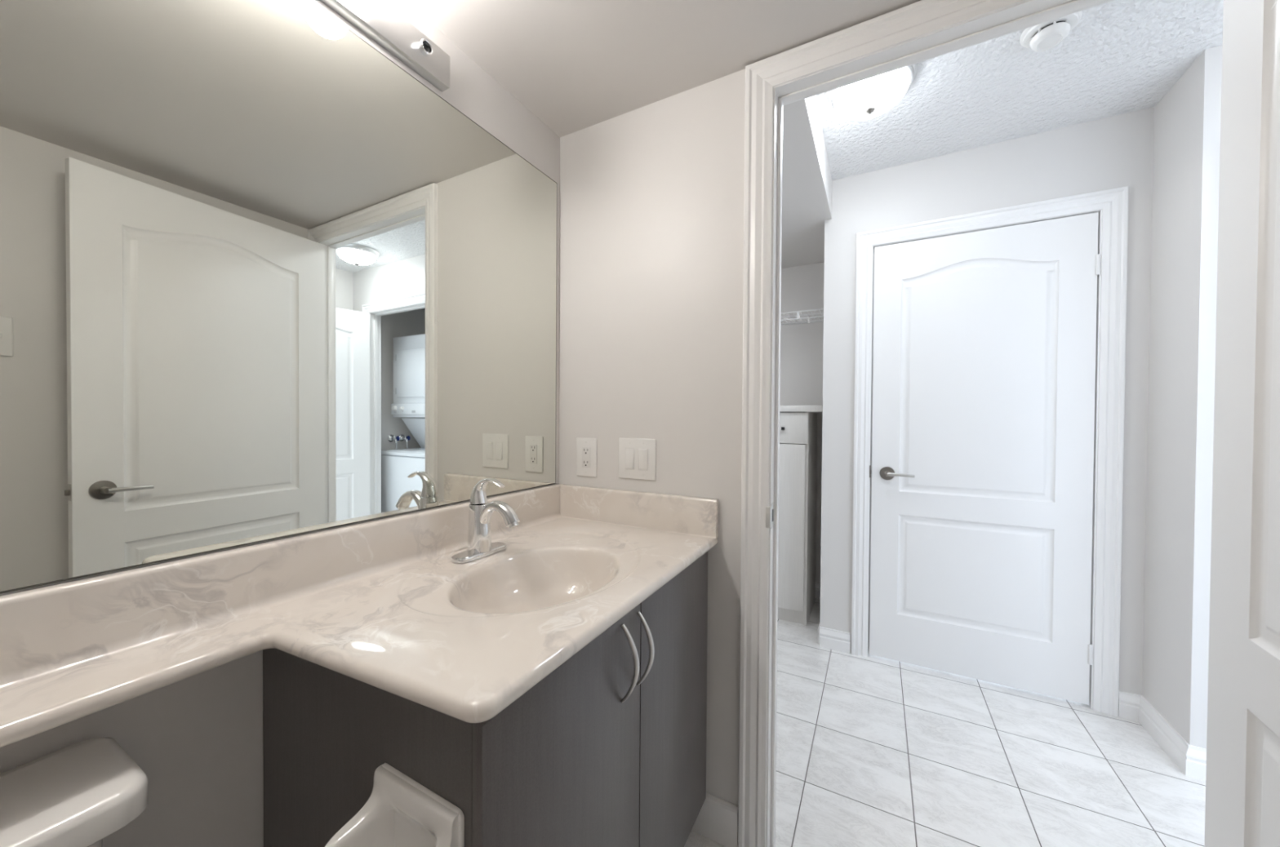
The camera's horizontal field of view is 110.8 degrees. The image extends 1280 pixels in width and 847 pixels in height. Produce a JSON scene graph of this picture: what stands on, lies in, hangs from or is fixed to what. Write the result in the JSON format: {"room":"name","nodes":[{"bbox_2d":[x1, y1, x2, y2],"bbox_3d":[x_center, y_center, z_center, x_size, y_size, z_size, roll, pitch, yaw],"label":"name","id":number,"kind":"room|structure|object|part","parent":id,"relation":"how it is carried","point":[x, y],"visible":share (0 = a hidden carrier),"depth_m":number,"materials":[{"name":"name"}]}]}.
{"room":"bathroom","nodes":[
{"label":"bathroom","id":0,"kind":"room"},
{"bbox_2d":[0,0,559,846],"bbox_3d":[-0.888,0.108,0.472,0.096,2.136,2.400,1,1,28],"label":"wall","id":1,"kind":"structure","parent":0,"point":[197,740],"depth_m":0.73,"materials":[{"name":"paint"}]},
{"bbox_2d":[0,0,557,594],"bbox_3d":[-0.661,-0.295,0.778,0.005,1.006,1.600,1,1,28],"label":"wall mirror","id":2,"kind":"object","parent":1,"relation":"attached to","point":[260,280],"visible":1,"depth_m":0.74,"materials":[{"name":"grey mirror"}]},
{"bbox_2d":[0,484,563,692],"bbox_3d":[-0.644,0.265,0.784,0.036,0.106,1.619,1,1,28],"label":"backsplash","id":3,"kind":"structure","parent":1,"relation":"attached to","point":[46,632],"depth_m":0.70,"materials":[{"name":"stone"}]},
{"bbox_2d":[320,0,449,92],"bbox_3d":[-0.583,-0.857,0.782,0.124,0.083,0.630,1,1,28],"label":"vanity light","id":4,"kind":"object","parent":1,"relation":"attached to","point":[375,19],"visible":1,"depth_m":0.96,"materials":[{"name":"silver metal"}]},
{"bbox_3d":[-0.526,-0.858,0.854,0.092,0.081,0.081,1,1,28],"label":"light bulb","id":5,"kind":"part","parent":4,"relation":"part of","materials":[{"name":"white glass"}]},
{"bbox_2d":[417,38,432,57],"bbox_3d":[-0.491,-0.860,1.010,0.013,0.031,0.031,1,1,28],"label":"bulb socket","id":6,"kind":"object","parent":4,"relation":"attached to","point":[424,46],"depth_m":1.01,"materials":[{"name":"white"}]},
{"bbox_2d":[558,68,745,806],"bbox_3d":[0.891,-0.026,0.921,3.800,2.417,0.078,1,1,28],"label":"wall","id":7,"kind":"structure","parent":0,"point":[652,195],"depth_m":1.30,"materials":[{"name":"paint"}]},
{"bbox_2d":[576,437,596,477],"bbox_3d":[-0.176,0.111,1.447,0.080,0.126,0.008,1,1,28],"label":"power outlet","id":8,"kind":"object","parent":7,"relation":"attached to","point":[586,448],"visible":1,"depth_m":1.44,"materials":[{"name":"white plastic"}]},
{"bbox_2d":[618,438,656,480],"bbox_3d":[-0.011,0.109,1.356,0.130,0.125,0.011,1,1,28],"label":"light switch","id":9,"kind":"object","parent":7,"relation":"attached to","point":[637,456],"visible":1,"depth_m":1.35,"materials":[{"name":"white plastic"}]},
{"bbox_3d":[-0.031,0.108,1.367,0.033,0.067,0.001,1,1,28],"label":"switch frame","id":10,"kind":"part","parent":9,"relation":"part of","materials":[{"name":"white plastic"}]},
{"bbox_3d":[0.010,0.109,1.345,0.033,0.067,0.001,1,1,28],"label":"switch frame","id":11,"kind":"part","parent":9,"relation":"part of","materials":[{"name":"white plastic"}]},
{"bbox_2d":[691,792,737,846],"bbox_3d":[0.200,1.116,1.251,0.158,0.117,0.012,1,1,28],"label":"baseboard","id":12,"kind":"structure","parent":7,"relation":"attached to","point":[717,820],"depth_m":1.23,"materials":[{"name":"white wood"}]},
{"bbox_2d":[737,0,1114,846],"bbox_3d":[0.725,0.116,1.001,0.974,2.130,0.096,1,1,28],"label":"door frame","id":13,"kind":"structure","parent":7,"relation":"attached to","point":[922,30],"depth_m":1.17,"materials":[{"name":"white wood"}]},
{"bbox_3d":[0.349,0.247,1.185,0.012,0.067,0.042,1,1,28],"label":"strike plate","id":14,"kind":"part","parent":13,"relation":"part of","materials":[{"name":"silver metal"}]},
{"bbox_2d":[1204,0,1279,846],"bbox_3d":[0.839,0.161,0.454,0.138,2.030,0.824,1,1,34],"label":"door","id":15,"kind":"structure","parent":7,"relation":"in","point":[1242,805],"depth_m":0.72,"materials":[{"name":"white wood"}]},
{"bbox_2d":[405,0,921,137],"bbox_3d":[-0.121,-0.982,0.050,1.820,0.064,2.400,1,1,28],"label":"ceiling","id":16,"kind":"structure","parent":0,"point":[576,65],"depth_m":1.10,"materials":[{"name":"paint"}]},
{"bbox_2d":[779,262,824,583],"bbox_3d":[0.760,-0.055,3.212,1.400,2.417,0.110,1,1,28],"label":"wall","id":17,"kind":"structure","parent":0,"point":[802,286],"depth_m":2.96,"materials":[{"name":"paint"}]},
{"bbox_2d":[780,308,823,325],"bbox_3d":[0.666,-0.650,3.014,1.187,0.082,0.313,1,1,28],"label":"wire shelf","id":18,"kind":"object","parent":17,"relation":"attached to","point":[797,316],"visible":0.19,"depth_m":2.71,"materials":[{"name":"white metal"}]},
{"bbox_3d":[0.594,-0.613,2.882,1.187,0.006,0.006,1,1,28],"label":"hanging rod","id":19,"kind":"part","parent":18,"relation":"part of","materials":[{"name":"silver metal"}]},
{"bbox_2d":[781,95,832,268],"bbox_3d":[0.316,-1.158,2.322,1.234,0.195,1.862,1,1,28],"label":"wall","id":20,"kind":"structure","parent":0,"point":[806,178],"depth_m":1.99,"materials":[{"name":"paint"}]},
{"bbox_2d":[684,598,1205,846],"bbox_3d":[0.772,1.233,0.838,3.900,0.100,4.600,1,1,28],"label":"floor","id":21,"kind":"structure","parent":0,"point":[873,751],"depth_m":1.52,"materials":[{"name":"tile"}]},
{"bbox_2d":[0,737,148,846],"bbox_3d":[-0.554,0.806,0.262,0.684,0.750,0.455,1,1,28],"label":"toilet","id":22,"kind":"object","parent":21,"relation":"on","point":[80,794],"visible":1,"depth_m":0.51,"materials":[{"name":"white ceramic"}]},
{"bbox_3d":[-0.786,0.635,0.385,0.150,0.315,0.396,1,1,28],"label":"tank","id":23,"kind":"part","parent":22,"relation":"part of","materials":[{"name":"white ceramic"}]},
{"bbox_2d":[262,551,707,846],"bbox_3d":[-0.217,0.760,1.007,0.581,0.828,0.824,1,1,28],"label":"vanity cabinet","id":24,"kind":"object","parent":21,"relation":"on","point":[608,748],"visible":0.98,"depth_m":0.71,"materials":[{"name":"laminate"}]},
{"bbox_2d":[0,484,718,747],"bbox_3d":[-0.413,0.341,0.660,0.566,0.252,1.619,1,1,28],"label":"countertop","id":25,"kind":"structure","parent":24,"relation":"on","point":[383,604],"depth_m":0.71,"materials":[{"name":"stone"}]},
{"bbox_2d":[450,478,519,563],"bbox_3d":[-0.351,0.226,1.059,0.154,0.188,0.154,1,1,28],"label":"faucet","id":26,"kind":"object","parent":25,"relation":"on","point":[480,545],"visible":1,"depth_m":1.06,"materials":[{"name":"silver metal"}]},
{"bbox_3d":[-0.392,0.314,1.081,0.052,0.011,0.154,1,1,28],"label":"plate","id":27,"kind":"part","parent":26,"relation":"part of","materials":[{"name":"silver metal"}]},
{"bbox_3d":[-0.369,0.165,1.068,0.101,0.066,0.039,1,1,28],"label":"lever handle","id":28,"kind":"part","parent":26,"relation":"part of","materials":[{"name":"silver metal"}]},
{"bbox_3d":[-0.340,0.229,1.052,0.128,0.089,0.036,1,1,28],"label":"spout","id":29,"kind":"part","parent":26,"relation":"part of","materials":[{"name":"silver metal"}]},
{"bbox_3d":[-0.432,0.763,0.665,0.527,0.828,0.016,1,1,28],"label":"panel","id":30,"kind":"part","parent":24,"relation":"part of","materials":[{"name":"laminate"}]},
{"bbox_2d":[324,763,464,846],"bbox_3d":[-0.308,0.548,0.534,0.164,0.156,0.093,1,1,28],"label":"toilet paper holder","id":31,"kind":"object","parent":24,"relation":"attached to","point":[399,811],"visible":1,"depth_m":0.57,"materials":[{"name":"white ceramic"}]},
{"bbox_3d":[-0.287,0.548,0.572,0.164,0.156,0.006,1,1,28],"label":"plate","id":32,"kind":"part","parent":31,"relation":"part of","materials":[{"name":"white ceramic"}]},
{"bbox_3d":[-0.102,0.697,0.700,0.017,0.684,0.394,1,1,28],"label":"cabinet door","id":33,"kind":"part","parent":24,"relation":"part of","materials":[{"name":"laminate"}]},
{"bbox_3d":[-0.018,0.436,0.795,0.036,0.144,0.012,1,1,28],"label":"handle","id":34,"kind":"part","parent":24,"relation":"part of","materials":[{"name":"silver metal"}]},
{"bbox_3d":[0.011,0.436,0.848,0.036,0.144,0.012,1,1,28],"label":"handle","id":35,"kind":"part","parent":24,"relation":"part of","materials":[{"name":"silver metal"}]},
{"bbox_3d":[0.085,0.694,1.046,0.017,0.684,0.388,1,1,28],"label":"cabinet door","id":36,"kind":"part","parent":24,"relation":"part of","materials":[{"name":"laminate"}]},
{"bbox_2d":[777,405,822,626],"bbox_3d":[0.962,0.528,2.754,0.362,1.266,0.485,1,1,28],"label":"storage cabinet","id":37,"kind":"object","parent":21,"relation":"on","point":[797,473],"visible":0.7,"depth_m":2.55,"materials":[{"name":"white laminate"}]},
{"bbox_3d":[0.832,0.599,2.582,0.247,0.959,0.016,1,1,28],"label":"cabinet door","id":38,"kind":"part","parent":37,"relation":"part of","materials":[{"name":"white laminate"}]},
{"bbox_3d":[0.842,0.026,2.571,0.260,0.179,0.016,1,1,28],"label":"drawer","id":39,"kind":"part","parent":37,"relation":"part of","materials":[{"name":"white laminate"}]},
{"bbox_2d":[819,106,1154,695],"bbox_3d":[1.550,-0.035,2.042,1.300,2.417,0.110,1,1,28],"label":"wall","id":40,"kind":"structure","parent":0,"point":[1115,152],"depth_m":1.95,"materials":[{"name":"paint"}]},
{"bbox_2d":[815,582,850,653],"bbox_3d":[0.632,1.107,2.848,1.345,0.101,0.670,1,1,28],"label":"baseboard","id":41,"kind":"structure","parent":40,"relation":"attached to","point":[832,639],"depth_m":2.28,"materials":[{"name":"white wood"}]},
{"bbox_2d":[869,212,1100,705],"bbox_3d":[1.505,0.147,1.999,0.826,2.030,0.087,1,1,28],"label":"door","id":42,"kind":"structure","parent":40,"relation":"in","point":[983,424],"depth_m":1.98,"materials":[{"name":"white wood"}]},
{"bbox_3d":[1.202,0.245,2.144,0.066,0.066,0.049,1,1,28],"label":"handle","id":43,"kind":"part","parent":42,"relation":"part of","materials":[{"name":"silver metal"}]},
{"bbox_3d":[1.243,0.246,2.102,0.114,0.018,0.018,1,1,28],"label":"lever","id":44,"kind":"part","parent":42,"relation":"part of","materials":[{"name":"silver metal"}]},
{"bbox_2d":[851,186,1128,717],"bbox_3d":[1.532,0.113,2.043,0.969,2.120,0.128,1,1,28],"label":"door frame","id":45,"kind":"structure","parent":40,"relation":"attached to","point":[1112,205],"depth_m":1.81,"materials":[{"name":"white wood"}]},
{"bbox_3d":[1.149,0.239,2.203,0.006,0.060,0.022,1,1,28],"label":"strike plate","id":46,"kind":"part","parent":45,"relation":"part of","materials":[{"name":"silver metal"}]},
{"bbox_2d":[816,0,1223,180],"bbox_3d":[1.376,-1.285,1.898,3.900,0.083,2.122,1,1,28],"label":"ceiling","id":47,"kind":"structure","parent":0,"point":[1122,56],"depth_m":1.62,"materials":[{"name":"white paint"}]},
{"bbox_2d":[826,62,918,120],"bbox_3d":[0.841,-1.187,1.609,0.294,0.114,0.294,1,1,28],"label":"ceiling light","id":48,"kind":"object","parent":47,"relation":"attached to","point":[870,98],"visible":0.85,"depth_m":1.56,"materials":[{"name":"white glass"}]},
{"bbox_2d":[1019,10,1081,52],"bbox_3d":[1.278,-1.213,1.376,0.142,0.049,0.142,1,1,28],"label":"smoke detector","id":49,"kind":"object","parent":47,"relation":"attached to","point":[1046,36],"visible":0.91,"depth_m":1.36,"materials":[{"name":"white plastic"}]},
{"bbox_2d":[1029,20,1071,43],"bbox_3d":[1.278,-1.214,1.376,0.099,0.015,0.099,1,1,28],"label":"vent","id":50,"kind":"object","parent":49,"relation":"attached to","point":[1037,32],"depth_m":1.35,"materials":[{"name":"white plastic"}]},
{"bbox_2d":[1142,71,1186,726],"bbox_3d":[2.001,-0.027,1.622,0.109,2.417,0.203,1,1,28],"label":"wall","id":51,"kind":"structure","parent":0,"point":[1169,128],"depth_m":1.64,"materials":[{"name":"paint"}]},
{"bbox_2d":[1118,690,1206,781],"bbox_3d":[1.917,1.131,1.613,0.082,0.101,0.337,1,1,18],"label":"baseboard","id":52,"kind":"structure","parent":51,"relation":"attached to","point":[1191,760],"depth_m":1.59,"materials":[{"name":"white wood"}]},
{"bbox_2d":[1172,45,1222,748],"bbox_3d":[2.379,-0.020,1.247,1.132,2.417,0.100,1,1,28],"label":"wall","id":53,"kind":"structure","parent":0,"point":[1204,76],"depth_m":1.48,"materials":[{"name":"paint"}]}
]}

